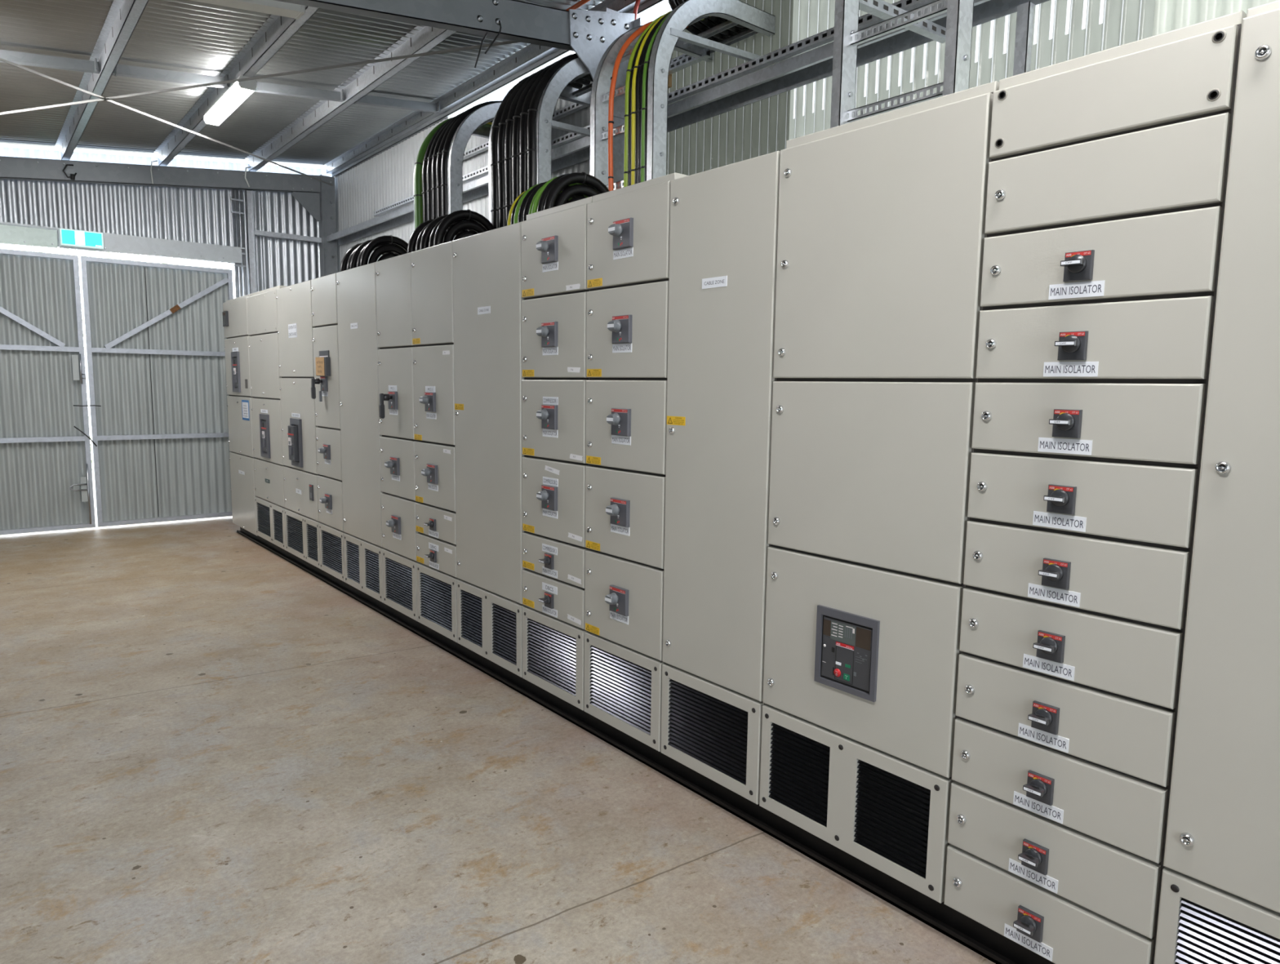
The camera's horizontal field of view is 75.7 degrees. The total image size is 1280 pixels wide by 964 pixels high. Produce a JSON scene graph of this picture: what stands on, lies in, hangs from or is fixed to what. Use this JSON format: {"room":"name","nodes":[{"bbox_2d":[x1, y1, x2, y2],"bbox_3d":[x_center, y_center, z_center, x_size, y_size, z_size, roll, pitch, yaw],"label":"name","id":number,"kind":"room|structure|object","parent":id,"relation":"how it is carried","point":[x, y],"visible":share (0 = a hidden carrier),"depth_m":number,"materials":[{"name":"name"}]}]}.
{"room":"electrical room","nodes":[
{"label":"electrical room","id":0,"kind":"room"},
{"bbox_2d":[87,396,97,526],"bbox_3d":[-26.910,-2.937,35.965,120.000,0.220,70.120,-5,9,-39],"label":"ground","id":1,"kind":"structure","parent":0,"point":[88,399],"depth_m":13.45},
{"bbox_2d":[13,244,171,470],"bbox_3d":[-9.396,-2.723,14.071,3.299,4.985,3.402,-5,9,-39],"label":"door gap","id":2,"kind":"object","parent":1,"relation":"on","point":[108,255],"visible":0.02,"depth_m":14.23,"materials":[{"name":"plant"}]},
{"bbox_2d":[0,178,320,297],"bbox_3d":[-5.027,-1.414,8.410,3.890,3.712,0.016,-5,9,-39],"label":"wall","id":3,"kind":"structure","parent":0,"point":[193,215],"depth_m":8.47,"materials":[{"name":"metal"}]},
{"bbox_2d":[0,248,95,535],"bbox_3d":[-5.933,-0.820,7.650,1.325,2.644,0.112,-5,9,-39],"label":"door","id":4,"kind":"structure","parent":3,"relation":"in","point":[46,482],"depth_m":7.88,"materials":[{"name":"metal"}]},
{"bbox_2d":[59,228,103,249],"bbox_3d":[-5.320,-2.316,7.846,0.340,0.150,0.062,-5,9,-39],"label":"exit sign","id":5,"kind":"object","parent":3,"relation":"attached to","point":[68,237],"visible":1,"depth_m":7.82,"materials":[{"name":"plastic"}]},
{"bbox_2d":[0,221,245,262],"bbox_3d":[-5.368,-2.303,7.891,2.940,0.210,0.071,-5,9,-39],"label":"door header beam","id":6,"kind":"structure","parent":3,"relation":"attached to","point":[9,234],"depth_m":8.13,"materials":[{"name":"metal"}]},
{"bbox_2d":[80,256,233,527],"bbox_3d":[-4.897,-0.908,8.518,1.342,2.644,0.072,-5,9,-39],"label":"door","id":7,"kind":"structure","parent":3,"relation":"in","point":[154,333],"depth_m":8.48,"materials":[{"name":"metal"}]},
{"bbox_2d":[0,0,604,166],"bbox_3d":[-2.126,-2.060,0.471,9.390,0.999,15.820,-5,9,-39],"label":"ceiling","id":8,"kind":"structure","parent":0,"point":[184,36],"depth_m":6.11,"materials":[{"name":"metal"}]},
{"bbox_2d":[0,57,332,186],"bbox_3d":[-3.629,-2.638,5.765,0.006,0.501,6.700,1,7,4],"label":"brace","id":9,"kind":"object","parent":8,"relation":"attached to","point":[1,59],"visible":1,"depth_m":5.97,"materials":[{"name":"metal"}]},
{"bbox_2d":[0,40,519,115],"bbox_3d":[-3.768,-2.603,5.630,6.374,0.449,0.006,2,7,10],"label":"brace","id":10,"kind":"object","parent":8,"relation":"attached to","point":[507,42],"visible":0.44,"depth_m":5.37,"materials":[{"name":"metal"}]},
{"bbox_2d":[274,0,635,119],"bbox_3d":[-3.425,-1.955,2.314,8.685,1.376,0.096,-5,9,-39],"label":"rafter","id":11,"kind":"object","parent":8,"relation":"attached to","point":[588,33],"visible":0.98,"depth_m":4.49,"materials":[{"name":"grey metal"}]},
{"bbox_2d":[54,0,148,159],"bbox_3d":[-0.494,-2.333,1.747,0.105,0.118,15.770,-5,9,-39],"label":"purlin","id":12,"kind":"structure","parent":11,"relation":"attached to","point":[125,15],"depth_m":5.51,"materials":[{"name":"metal"}]},
{"bbox_2d":[0,49,100,73],"bbox_3d":[-3.962,-2.751,5.346,0.776,0.156,0.090,-5,9,-39],"label":"purlin bridging","id":13,"kind":"object","parent":12,"relation":"attached to","point":[16,57],"visible":1,"depth_m":5.41,"materials":[{"name":"grey metal"}]},
{"bbox_2d":[191,0,305,19],"bbox_3d":[-2.381,-2.566,4.257,1.225,0.216,0.120,-5,9,-39],"label":"purlin bridging","id":14,"kind":"object","parent":12,"relation":"attached to","point":[295,11],"visible":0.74,"depth_m":4.50,"materials":[{"name":"metal"}]},
{"bbox_2d":[152,5,319,166],"bbox_3d":[0.136,-2.470,2.248,0.105,0.118,15.770,-5,9,-39],"label":"purlin","id":15,"kind":"structure","parent":11,"relation":"attached to","point":[279,29],"depth_m":5.77,"materials":[{"name":"metal"}]},
{"bbox_2d":[111,64,230,88],"bbox_3d":[-3.322,-2.890,5.855,0.746,0.153,0.090,-5,9,-39],"label":"purlin bridging","id":16,"kind":"object","parent":15,"relation":"attached to","point":[122,70],"visible":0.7,"depth_m":5.83,"materials":[{"name":"grey metal"}]},
{"bbox_2d":[203,75,257,126],"bbox_3d":[-3.127,-2.886,6.257,0.124,0.085,1.100,-5,9,-39],"label":"light","id":17,"kind":"object","parent":15,"relation":"attached to","point":[237,92],"visible":0.92,"depth_m":6.14,"materials":[{"name":"plastic"}]},
{"bbox_2d":[244,25,457,171],"bbox_3d":[0.795,-2.613,2.772,0.105,0.118,15.770,-5,9,-39],"label":"purlin","id":18,"kind":"structure","parent":11,"relation":"attached to","point":[423,41],"depth_m":6.42,"materials":[{"name":"metal"}]},
{"bbox_2d":[253,81,344,102],"bbox_3d":[-2.679,-3.029,6.367,0.786,0.157,0.090,-5,9,-39],"label":"purlin bridging","id":19,"kind":"object","parent":18,"relation":"attached to","point":[263,87],"visible":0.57,"depth_m":6.39,"materials":[{"name":"grey metal"}]},
{"bbox_2d":[322,0,648,173],"bbox_3d":[1.437,-2.762,3.281,0.105,0.075,15.770,-5,9,-39],"label":"purlin","id":20,"kind":"structure","parent":8,"relation":"attached to","point":[531,54],"depth_m":6.76,"materials":[{"name":"metal"}]},
{"bbox_2d":[353,94,440,113],"bbox_3d":[-2.027,-3.171,6.886,0.766,0.155,0.090,-5,9,-39],"label":"purlin bridging","id":21,"kind":"object","parent":20,"relation":"attached to","point":[366,100],"visible":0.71,"depth_m":6.89,"materials":[{"name":"grey metal"}]},
{"bbox_2d":[334,81,592,272],"bbox_3d":[-1.834,-1.333,7.580,0.012,3.830,5.330,-5,9,-39],"label":"wall","id":22,"kind":"structure","parent":0,"point":[386,179],"depth_m":8.17,"materials":[{"name":"metal"}]},
{"bbox_2d":[332,0,668,177],"bbox_3d":[1.498,-2.718,3.331,0.052,0.057,15.760,-5,9,-39],"label":"trim","id":23,"kind":"structure","parent":22,"relation":"attached to","point":[650,6],"depth_m":6.60,"materials":[{"name":"grey metal"}]},
{"bbox_2d":[0,515,995,963],"bbox_3d":[-1.996,1.458,1.070,9.100,0.200,15.880,-5,9,-39],"label":"floor","id":24,"kind":"structure","parent":0,"point":[212,751],"depth_m":2.93,"materials":[{"name":"concrete"}]},
{"bbox_2d":[230,189,238,297],"bbox_3d":[-4.314,-1.347,8.875,0.040,3.490,0.035,-5,9,-39],"label":"conduit","id":25,"kind":"object","parent":24,"relation":"on","point":[233,199],"visible":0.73,"depth_m":8.72,"materials":[{"name":"metal"}]},
{"bbox_2d":[235,190,242,296],"bbox_3d":[-4.283,-1.350,8.900,0.040,3.490,0.035,-5,9,-39],"label":"conduit","id":26,"kind":"object","parent":24,"relation":"on","point":[237,200],"visible":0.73,"depth_m":8.74,"materials":[{"name":"metal"}]},
{"bbox_2d":[239,190,246,295],"bbox_3d":[-4.252,-1.352,8.925,0.040,3.490,0.035,-5,9,-39],"label":"conduit","id":27,"kind":"object","parent":24,"relation":"on","point":[242,213],"visible":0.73,"depth_m":8.77,"materials":[{"name":"metal"}]},
{"bbox_2d":[244,190,257,293],"bbox_3d":[-4.188,-1.361,8.965,0.061,3.500,0.100,-5,9,-39],"label":"post","id":28,"kind":"object","parent":24,"relation":"on","point":[249,202],"visible":0.36,"depth_m":8.81,"materials":[{"name":"metal"}]},
{"bbox_2d":[319,174,337,276],"bbox_3d":[-3.546,-1.552,9.468,0.163,3.780,0.120,-5,9,-39],"label":"column","id":29,"kind":"structure","parent":24,"relation":"on","point":[327,224],"depth_m":9.28,"materials":[{"name":"grey metal"}]},
{"bbox_2d":[0,155,320,222],"bbox_3d":[-6.942,-2.602,6.549,8.650,1.098,0.082,-5,9,-39],"label":"rafter","id":30,"kind":"object","parent":29,"relation":"attached to","point":[305,189],"visible":0.98,"depth_m":8.24,"materials":[{"name":"grey metal"}]},
{"bbox_2d":[249,229,321,243],"bbox_3d":[-3.883,-2.703,9.066,0.790,0.050,0.065,-5,9,-39],"label":"beam","id":31,"kind":"structure","parent":29,"relation":"attached to","point":[257,233],"depth_m":9.03,"materials":[{"name":"metal"}]},
{"bbox_2d":[413,102,501,239],"bbox_3d":[-1.133,-0.955,6.113,0.850,3.440,0.590,-5,9,-39],"label":"ladder","id":32,"kind":"object","parent":24,"relation":"on","point":[472,125],"visible":0.27,"depth_m":5.53,"materials":[{"name":"metal"}]},
{"bbox_2d":[426,115,457,220],"bbox_3d":[-1.120,-1.962,6.011,0.930,1.466,0.069,-5,9,-39],"label":"power cable","id":33,"kind":"object","parent":32,"relation":"on","point":[429,158],"visible":0.27,"depth_m":5.70,"materials":[{"name":"black rubber"}]},
{"bbox_2d":[431,111,464,219],"bbox_3d":[-1.072,-1.955,5.954,0.930,1.466,0.069,-5,9,-39],"label":"power cable","id":34,"kind":"object","parent":32,"relation":"attached to","point":[433,188],"visible":0.16,"depth_m":5.64,"materials":[{"name":"black rubber"}]},
{"bbox_2d":[413,117,491,229],"bbox_3d":[-1.246,-1.984,6.159,0.936,1.472,0.076,-5,9,-39],"label":"power cable","id":35,"kind":"object","parent":32,"relation":"attached to","point":[419,162],"visible":0.38,"depth_m":5.85,"materials":[{"name":"green rubber"}]},
{"bbox_2d":[435,108,469,217],"bbox_3d":[-1.025,-1.947,5.896,0.930,1.467,0.069,-5,9,-39],"label":"power cable","id":36,"kind":"object","parent":32,"relation":"on","point":[438,162],"visible":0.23,"depth_m":5.59,"materials":[{"name":"black rubber"}]},
{"bbox_2d":[422,116,493,222],"bbox_3d":[-1.167,-1.970,6.069,0.930,1.466,0.069,-5,9,-39],"label":"power cable","id":37,"kind":"object","parent":32,"relation":"on","point":[427,153],"visible":0.27,"depth_m":5.76,"materials":[{"name":"black rubber"}]},
{"bbox_2d":[440,101,502,243],"bbox_3d":[-0.978,-1.940,5.838,0.930,1.466,0.069,-5,9,-39],"label":"power cable","id":38,"kind":"object","parent":32,"relation":"attached to","point":[445,152],"visible":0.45,"depth_m":5.54,"materials":[{"name":"black rubber"}]},
{"bbox_2d":[488,57,592,222],"bbox_3d":[-0.441,-0.846,5.271,0.850,3.440,0.580,-5,9,-39],"label":"ladder","id":39,"kind":"object","parent":24,"relation":"on","point":[557,87],"visible":0.24,"depth_m":4.71,"materials":[{"name":"metal"}]},
{"bbox_2d":[490,75,582,228],"bbox_3d":[-0.651,-1.865,5.218,0.657,1.472,0.076,-5,9,-39],"label":"power cable","id":40,"kind":"object","parent":39,"relation":"attached to","point":[494,138],"visible":0.27,"depth_m":5.00,"materials":[{"name":"black rubber"}]},
{"bbox_2d":[518,60,558,195],"bbox_3d":[-0.442,-1.833,4.963,0.656,1.472,0.076,-5,9,-39],"label":"power cable","id":41,"kind":"object","parent":39,"relation":"attached to","point":[522,153],"visible":0.24,"depth_m":4.74,"materials":[{"name":"black rubber"}]},
{"bbox_2d":[497,72,590,227],"bbox_3d":[-0.599,-1.858,5.154,0.656,1.472,0.076,-5,9,-39],"label":"power cable","id":42,"kind":"object","parent":39,"relation":"attached to","point":[502,125],"visible":0.37,"depth_m":4.94,"materials":[{"name":"black rubber"}]},
{"bbox_2d":[504,68,593,226],"bbox_3d":[-0.547,-1.849,5.090,0.656,1.472,0.076,-5,9,-39],"label":"power cable","id":43,"kind":"object","parent":39,"relation":"attached to","point":[509,121],"visible":0.3,"depth_m":4.88,"materials":[{"name":"black rubber"}]},
{"bbox_2d":[511,65,590,204],"bbox_3d":[-0.494,-1.841,5.027,0.657,1.473,0.076,-5,9,-39],"label":"power cable","id":44,"kind":"object","parent":39,"relation":"on","point":[516,125],"visible":0.3,"depth_m":4.81,"materials":[{"name":"black rubber"}]},
{"bbox_2d":[526,53,577,189],"bbox_3d":[-0.389,-1.825,4.899,0.656,1.472,0.076,-5,9,-39],"label":"power cable","id":45,"kind":"object","parent":39,"relation":"on","point":[531,116],"visible":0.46,"depth_m":4.68,"materials":[{"name":"black rubber"}]},
{"bbox_2d":[462,53,691,159],"bbox_3d":[-0.704,-2.620,5.982,0.041,0.041,3.200,-5,9,-39],"label":"strut","id":46,"kind":"object","parent":39,"relation":"attached to","point":[574,107],"visible":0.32,"depth_m":5.78,"materials":[{"name":"metal"}]},
{"bbox_2d":[605,7,640,188],"bbox_3d":[-0.123,-0.952,5.089,0.209,3.700,0.073,-5,9,-39],"label":"column","id":47,"kind":"structure","parent":24,"relation":"on","point":[618,142],"depth_m":4.99,"materials":[{"name":"metal"}]},
{"bbox_2d":[236,527,1054,963],"bbox_3d":[-1.015,0.872,4.907,0.476,0.097,8.830,-5,9,-39],"label":"plinth","id":48,"kind":"object","parent":24,"relation":"on","point":[975,936],"visible":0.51,"depth_m":2.90,"materials":[{"name":"black paint"}]},
{"bbox_2d":[222,293,257,535],"bbox_3d":[-3.555,-0.644,7.884,0.570,2.167,0.860,-5,9,-39],"label":"tall cabinet","id":49,"kind":"object","parent":48,"relation":"on","point":[234,313],"visible":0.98,"depth_m":7.68,"materials":[{"name":"beige metal"}]},
{"bbox_2d":[246,285,287,550],"bbox_3d":[-3.000,-0.561,7.210,0.570,2.159,0.890,-5,9,-39],"label":"tall cabinet","id":50,"kind":"object","parent":48,"relation":"on","point":[262,314],"visible":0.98,"depth_m":7.01,"materials":[{"name":"beige metal"}]},
{"bbox_2d":[275,280,319,568],"bbox_3d":[-2.463,-0.460,6.531,0.605,2.131,0.849,-5,9,-39],"label":"tall cabinet","id":51,"kind":"object","parent":48,"relation":"on","point":[294,302],"visible":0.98,"depth_m":6.33,"materials":[{"name":"beige metal"}]},
{"bbox_2d":[311,272,346,582],"bbox_3d":[-2.042,-0.392,5.995,0.638,2.131,0.517,-5,9,-39],"label":"tall cabinet","id":52,"kind":"object","parent":48,"relation":"on","point":[325,388],"visible":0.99,"depth_m":5.82,"materials":[{"name":"beige metal"}]},
{"bbox_2d":[339,242,384,271],"bbox_3d":[-2.007,-1.465,6.139,0.456,0.625,0.064,-4,8,-37],"label":"cable","id":53,"kind":"object","parent":52,"relation":"on","point":[344,260],"visible":0.18,"depth_m":6.00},
{"bbox_2d":[349,239,399,269],"bbox_3d":[-1.884,-1.446,5.989,0.456,0.625,0.064,-4,8,-37],"label":"cable","id":54,"kind":"object","parent":52,"relation":"on","point":[354,257],"visible":0.2,"depth_m":5.84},
{"bbox_2d":[360,235,408,266],"bbox_3d":[-1.760,-1.429,5.839,0.456,0.629,0.064,-4,8,-37],"label":"cable","id":55,"kind":"object","parent":52,"relation":"on","point":[378,241],"visible":0.54,"depth_m":5.74,"materials":[{"name":"black rubber"}]},
{"bbox_2d":[368,244,407,263],"bbox_3d":[-1.755,-1.395,5.835,0.345,0.564,0.064,-4,8,-37],"label":"cable","id":56,"kind":"object","parent":52,"relation":"on","point":[383,249],"visible":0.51,"depth_m":5.76,"materials":[{"name":"rubber"}]},
{"bbox_2d":[336,262,384,603],"bbox_3d":[-1.631,-0.335,5.557,0.560,2.131,0.682,-5,9,-39],"label":"tall cabinet","id":57,"kind":"object","parent":48,"relation":"on","point":[356,287],"visible":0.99,"depth_m":5.36,"materials":[{"name":"beige metal"}]},
{"bbox_2d":[375,252,418,621],"bbox_3d":[-1.284,-0.273,5.073,0.638,2.131,0.510,-5,9,-39],"label":"tall cabinet","id":58,"kind":"object","parent":48,"relation":"on","point":[393,274],"visible":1,"depth_m":4.90,"materials":[{"name":"beige metal"}]},
{"bbox_2d":[407,218,458,253],"bbox_3d":[-1.261,-1.349,5.232,0.456,0.625,0.064,-4,8,-37],"label":"cable","id":59,"kind":"object","parent":58,"relation":"on","point":[412,242],"visible":0.21,"depth_m":5.09,"materials":[{"name":"rubber"}]},
{"bbox_2d":[419,214,476,249],"bbox_3d":[-1.143,-1.330,5.090,0.456,0.625,0.064,-4,8,-37],"label":"cable","id":60,"kind":"object","parent":58,"relation":"on","point":[424,241],"visible":0.22,"depth_m":4.95,"materials":[{"name":"rubber"}]},
{"bbox_2d":[428,217,479,247],"bbox_3d":[-1.085,-1.315,5.020,0.432,0.612,0.064,-4,8,-37],"label":"cable","id":61,"kind":"object","parent":58,"relation":"on","point":[433,233],"visible":0.09,"depth_m":4.88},
{"bbox_2d":[433,208,495,245],"bbox_3d":[-1.026,-1.314,4.948,0.456,0.629,0.064,-4,8,-37],"label":"cable","id":62,"kind":"object","parent":58,"relation":"on","point":[468,214],"visible":0.54,"depth_m":4.86,"materials":[{"name":"black rubber"}]},
{"bbox_2d":[443,220,487,243],"bbox_3d":[-1.021,-1.280,4.943,0.345,0.564,0.064,-4,8,-37],"label":"cable","id":63,"kind":"object","parent":58,"relation":"on","point":[459,226],"visible":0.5,"depth_m":4.87,"materials":[{"name":"rubber"}]},
{"bbox_2d":[410,240,459,642],"bbox_3d":[-0.951,-0.224,4.689,0.612,2.131,0.506,-5,9,-39],"label":"tall cabinet","id":64,"kind":"object","parent":48,"relation":"on","point":[432,267],"visible":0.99,"depth_m":4.51,"materials":[{"name":"beige metal"}]},
{"bbox_2d":[452,222,524,677],"bbox_3d":[-0.557,-0.167,4.252,0.560,2.131,0.672,-5,9,-39],"label":"tall cabinet","id":65,"kind":"object","parent":48,"relation":"on","point":[487,299],"visible":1,"depth_m":4.05,"materials":[{"name":"beige metal"}]},
{"bbox_2d":[513,183,572,223],"bbox_3d":[-0.454,-1.224,4.253,0.452,0.627,0.050,-4,8,-37],"label":"cable","id":66,"kind":"object","parent":65,"relation":"on","point":[517,207],"visible":0.13,"depth_m":4.11,"materials":[{"name":"green rubber"}]},
{"bbox_2d":[517,182,575,222],"bbox_3d":[-0.429,-1.218,4.222,0.450,0.623,0.048,-4,8,-37],"label":"cable","id":67,"kind":"object","parent":65,"relation":"on","point":[525,199],"visible":0.2,"depth_m":4.08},
{"bbox_2d":[522,181,584,221],"bbox_3d":[-0.400,-1.214,4.187,0.448,0.625,0.056,-4,8,-37],"label":"cable","id":68,"kind":"object","parent":65,"relation":"on","point":[530,198],"visible":0.14,"depth_m":4.05,"materials":[{"name":"black rubber"}]},
{"bbox_2d":[531,176,582,213],"bbox_3d":[-0.346,-1.208,4.122,0.458,0.630,0.040,-4,8,-37],"label":"cable","id":69,"kind":"object","parent":65,"relation":"on","point":[535,202],"visible":0.12,"depth_m":3.98,"materials":[{"name":"green rubber"}]},
{"bbox_2d":[537,173,593,212],"bbox_3d":[-0.313,-1.202,4.081,0.460,0.628,0.052,-4,8,-37],"label":"cable","id":70,"kind":"object","parent":65,"relation":"on","point":[541,202],"visible":0.17,"depth_m":3.94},
{"bbox_2d":[543,172,608,209],"bbox_3d":[-0.280,-1.196,4.041,0.452,0.627,0.060,-4,8,-37],"label":"cable","id":71,"kind":"object","parent":65,"relation":"on","point":[567,180],"visible":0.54,"depth_m":3.95,"materials":[{"name":"black rubber"}]},
{"bbox_2d":[554,184,599,207],"bbox_3d":[-0.281,-1.167,4.044,0.351,0.567,0.060,-4,8,-37],"label":"cable","id":72,"kind":"object","parent":65,"relation":"on","point":[576,189],"visible":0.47,"depth_m":3.97,"materials":[{"name":"rubber"}]},
{"bbox_2d":[520,196,592,710],"bbox_3d":[-0.203,-0.121,3.780,0.612,2.159,0.506,-5,9,-39],"label":"tall cabinet","id":73,"kind":"object","parent":48,"relation":"on","point":[553,240],"visible":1,"depth_m":3.60,"materials":[{"name":"beige metal"}]},
{"bbox_2d":[583,172,687,751],"bbox_3d":[0.118,-0.070,3.389,0.612,2.159,0.506,-5,9,-39],"label":"tall cabinet","id":74,"kind":"object","parent":48,"relation":"on","point":[628,227],"visible":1,"depth_m":3.21,"materials":[{"name":"beige metal"}]},
{"bbox_2d":[660,151,780,804],"bbox_3d":[0.460,-0.008,3.017,0.560,2.131,0.507,-5,9,-39],"label":"tall cabinet","id":75,"kind":"object","parent":48,"relation":"on","point":[723,238],"visible":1,"depth_m":2.82,"materials":[{"name":"beige metal"}]},
{"bbox_2d":[759,80,999,903],"bbox_3d":[0.836,0.037,2.559,0.560,2.159,0.676,-5,9,-39],"label":"tall cabinet","id":76,"kind":"object","parent":48,"relation":"on","point":[882,235],"visible":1,"depth_m":2.34,"materials":[{"name":"beige metal"}]},
{"bbox_2d":[943,10,1246,963],"bbox_3d":[1.196,0.096,2.092,0.598,2.159,0.505,-5,9,-39],"label":"tall cabinet","id":77,"kind":"object","parent":48,"relation":"on","point":[1108,175],"visible":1,"depth_m":1.90,"materials":[{"name":"beige metal"}]},
{"bbox_2d":[1154,0,1279,963],"bbox_3d":[1.585,0.154,1.649,0.560,2.159,0.676,-5,9,-39],"label":"tall cabinet","id":78,"kind":"object","parent":48,"relation":"on","point":[1220,903],"visible":1,"depth_m":1.68,"materials":[{"name":"beige metal"}]},
{"bbox_2d":[590,0,775,190],"bbox_3d":[0.219,-0.743,4.471,0.850,3.440,0.515,-5,9,-39],"label":"ladder","id":79,"kind":"object","parent":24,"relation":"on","point":[670,37],"visible":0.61,"depth_m":4.15,"materials":[{"name":"metal"}]},
{"bbox_2d":[608,21,688,191],"bbox_3d":[0.042,-1.732,4.335,0.516,1.432,0.038,-5,9,-39],"label":"power cable","id":80,"kind":"object","parent":79,"relation":"attached to","point":[611,107],"visible":0.61,"depth_m":4.17,"materials":[{"name":"orange rubber"}]},
{"bbox_2d":[631,9,673,185],"bbox_3d":[0.158,-1.714,4.191,0.514,1.432,0.030,-5,9,-39],"label":"power cable","id":81,"kind":"object","parent":79,"relation":"attached to","point":[635,68],"visible":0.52,"depth_m":4.02,"materials":[{"name":"yellow rubber"}]},
{"bbox_2d":[637,14,667,182],"bbox_3d":[0.192,-1.707,4.153,0.509,1.428,0.026,-5,9,-39],"label":"power cable","id":82,"kind":"object","parent":79,"relation":"attached to","point":[650,39],"visible":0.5,"depth_m":3.98,"materials":[{"name":"black rubber"}]},
{"bbox_2d":[644,26,661,181],"bbox_3d":[0.225,-1.703,4.113,0.513,1.430,0.028,-5,9,-39],"label":"power cable","id":83,"kind":"object","parent":79,"relation":"attached to","point":[648,60],"visible":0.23,"depth_m":3.94,"materials":[{"name":"black rubber"}]},
{"bbox_2d":[634,10,672,184],"bbox_3d":[0.177,-1.711,4.172,0.513,1.430,0.028,-5,9,-39],"label":"power cable","id":84,"kind":"object","parent":79,"relation":"attached to","point":[637,77],"visible":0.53,"depth_m":4.00,"materials":[{"name":"black rubber"}]},
{"bbox_2d":[640,11,671,182],"bbox_3d":[0.208,-1.706,4.132,0.515,1.432,0.030,-5,9,-39],"label":"power cable","id":85,"kind":"object","parent":79,"relation":"attached to","point":[646,58],"visible":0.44,"depth_m":3.96,"materials":[{"name":"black rubber"}]},
{"bbox_2d":[623,13,703,186],"bbox_3d":[0.123,-1.720,4.234,0.515,1.432,0.030,-5,9,-39],"label":"power cable","id":86,"kind":"object","parent":79,"relation":"attached to","point":[631,59],"visible":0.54,"depth_m":4.06,"materials":[{"name":"green rubber"}]},
{"bbox_2d":[627,16,708,186],"bbox_3d":[0.142,-1.715,4.215,0.511,1.428,0.026,-5,9,-39],"label":"power cable","id":87,"kind":"object","parent":79,"relation":"attached to","point":[641,41],"visible":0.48,"depth_m":4.05,"materials":[{"name":"black rubber"}]},
{"bbox_2d":[668,0,722,42],"bbox_3d":[0.328,-2.738,4.481,0.516,0.598,0.052,-5,9,-39],"label":"power cable","id":88,"kind":"object","parent":79,"relation":"attached to","point":[673,4],"visible":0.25,"depth_m":4.46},
{"bbox_2d":[676,0,729,40],"bbox_3d":[0.365,-2.732,4.436,0.516,0.598,0.052,-5,9,-39],"label":"power cable","id":89,"kind":"object","parent":79,"relation":"attached to","point":[698,24],"visible":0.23,"depth_m":4.44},
{"bbox_2d":[685,0,737,37],"bbox_3d":[0.401,-2.727,4.391,0.516,0.598,0.052,-5,9,-39],"label":"power cable","id":90,"kind":"object","parent":79,"relation":"attached to","point":[707,22],"visible":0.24,"depth_m":4.40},
{"bbox_2d":[707,16,745,33],"bbox_3d":[0.438,-2.721,4.347,0.516,0.598,0.052,-5,9,-39],"label":"power cable","id":91,"kind":"object","parent":79,"relation":"attached to","point":[715,20],"visible":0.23,"depth_m":4.36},
{"bbox_2d":[830,0,973,128],"bbox_3d":[1.163,-1.014,3.195,0.741,4.300,0.524,-5,9,-39],"label":"ladder","id":92,"kind":"object","parent":24,"relation":"on","point":[957,36],"visible":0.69,"depth_m":3.04,"materials":[{"name":"metal"}]},
{"bbox_2d":[666,0,793,175],"bbox_3d":[0.305,-0.943,4.979,0.012,3.720,1.450,-5,9,-39],"label":"wall","id":93,"kind":"structure","parent":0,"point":[761,127],"depth_m":4.59,"materials":[{"name":"grey"}]},
{"bbox_2d":[668,48,711,75],"bbox_3d":[0.251,-2.438,4.794,0.041,0.041,0.430,-5,9,-39],"label":"strut","id":94,"kind":"object","parent":93,"relation":"attached to","point":[706,55],"visible":0.66,"depth_m":4.75,"materials":[{"name":"metal"}]},
{"bbox_2d":[1152,0,1278,35],"bbox_3d":[4.158,-0.342,0.308,0.018,3.720,7.280,-5,9,-39],"label":"wall","id":95,"kind":"structure","parent":0,"point":[1169,15],"depth_m":2.91,"materials":[{"name":"grey"}]},
{"bbox_2d":[485,6,671,102],"bbox_3d":[2.406,-2.491,2.247,0.012,0.048,12.900,-5,9,-39],"label":"window","id":96,"kind":"structure","parent":95,"relation":"in","point":[666,10],"depth_m":5.10,"materials":[{"name":"grey"}]},
{"bbox_2d":[326,0,1050,245],"bbox_3d":[1.466,-1.959,3.324,0.132,0.095,15.640,-5,9,-39],"label":"wall girt","id":97,"kind":"structure","parent":95,"relation":"attached to","point":[815,64],"depth_m":4.37,"materials":[{"name":"metal"}]},
{"bbox_2d":[373,0,937,216],"bbox_3d":[-0.412,-2.307,5.463,0.041,0.041,6.970,-5,9,-39],"label":"cable tray","id":98,"kind":"object","parent":97,"relation":"attached to","point":[866,20],"visible":0.58,"depth_m":4.27,"materials":[{"name":"metal"}]},
{"bbox_2d":[1013,1,1034,75],"bbox_3d":[1.535,-1.394,3.350,0.040,1.030,0.050,-5,9,-39],"label":"wall post","id":99,"kind":"object","parent":97,"relation":"attached to","point":[1025,11],"visible":0.36,"depth_m":3.29,"materials":[{"name":"metal"}]},
{"bbox_2d":[788,0,1155,140],"bbox_3d":[1.308,-0.786,3.761,0.012,3.720,1.720,-5,9,-39],"label":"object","id":100,"kind":"structure","parent":95,"relation":"in","point":[1064,30],"depth_m":3.48,"materials":[{"name":"grey"}]},
{"bbox_3d":[-8.495,-0.928,5.617,5.060,3.304,0.016,-5,9,-39],"label":"wall","id":101,"kind":"structure","parent":0,"visible":0},
{"bbox_2d":[0,146,332,177],"bbox_3d":[-6.966,-2.724,6.645,8.950,1.128,0.016,-5,9,-39],"label":"window","id":102,"kind":"structure","parent":101,"relation":"in","point":[4,151],"depth_m":8.23,"materials":[{"name":"grey"}]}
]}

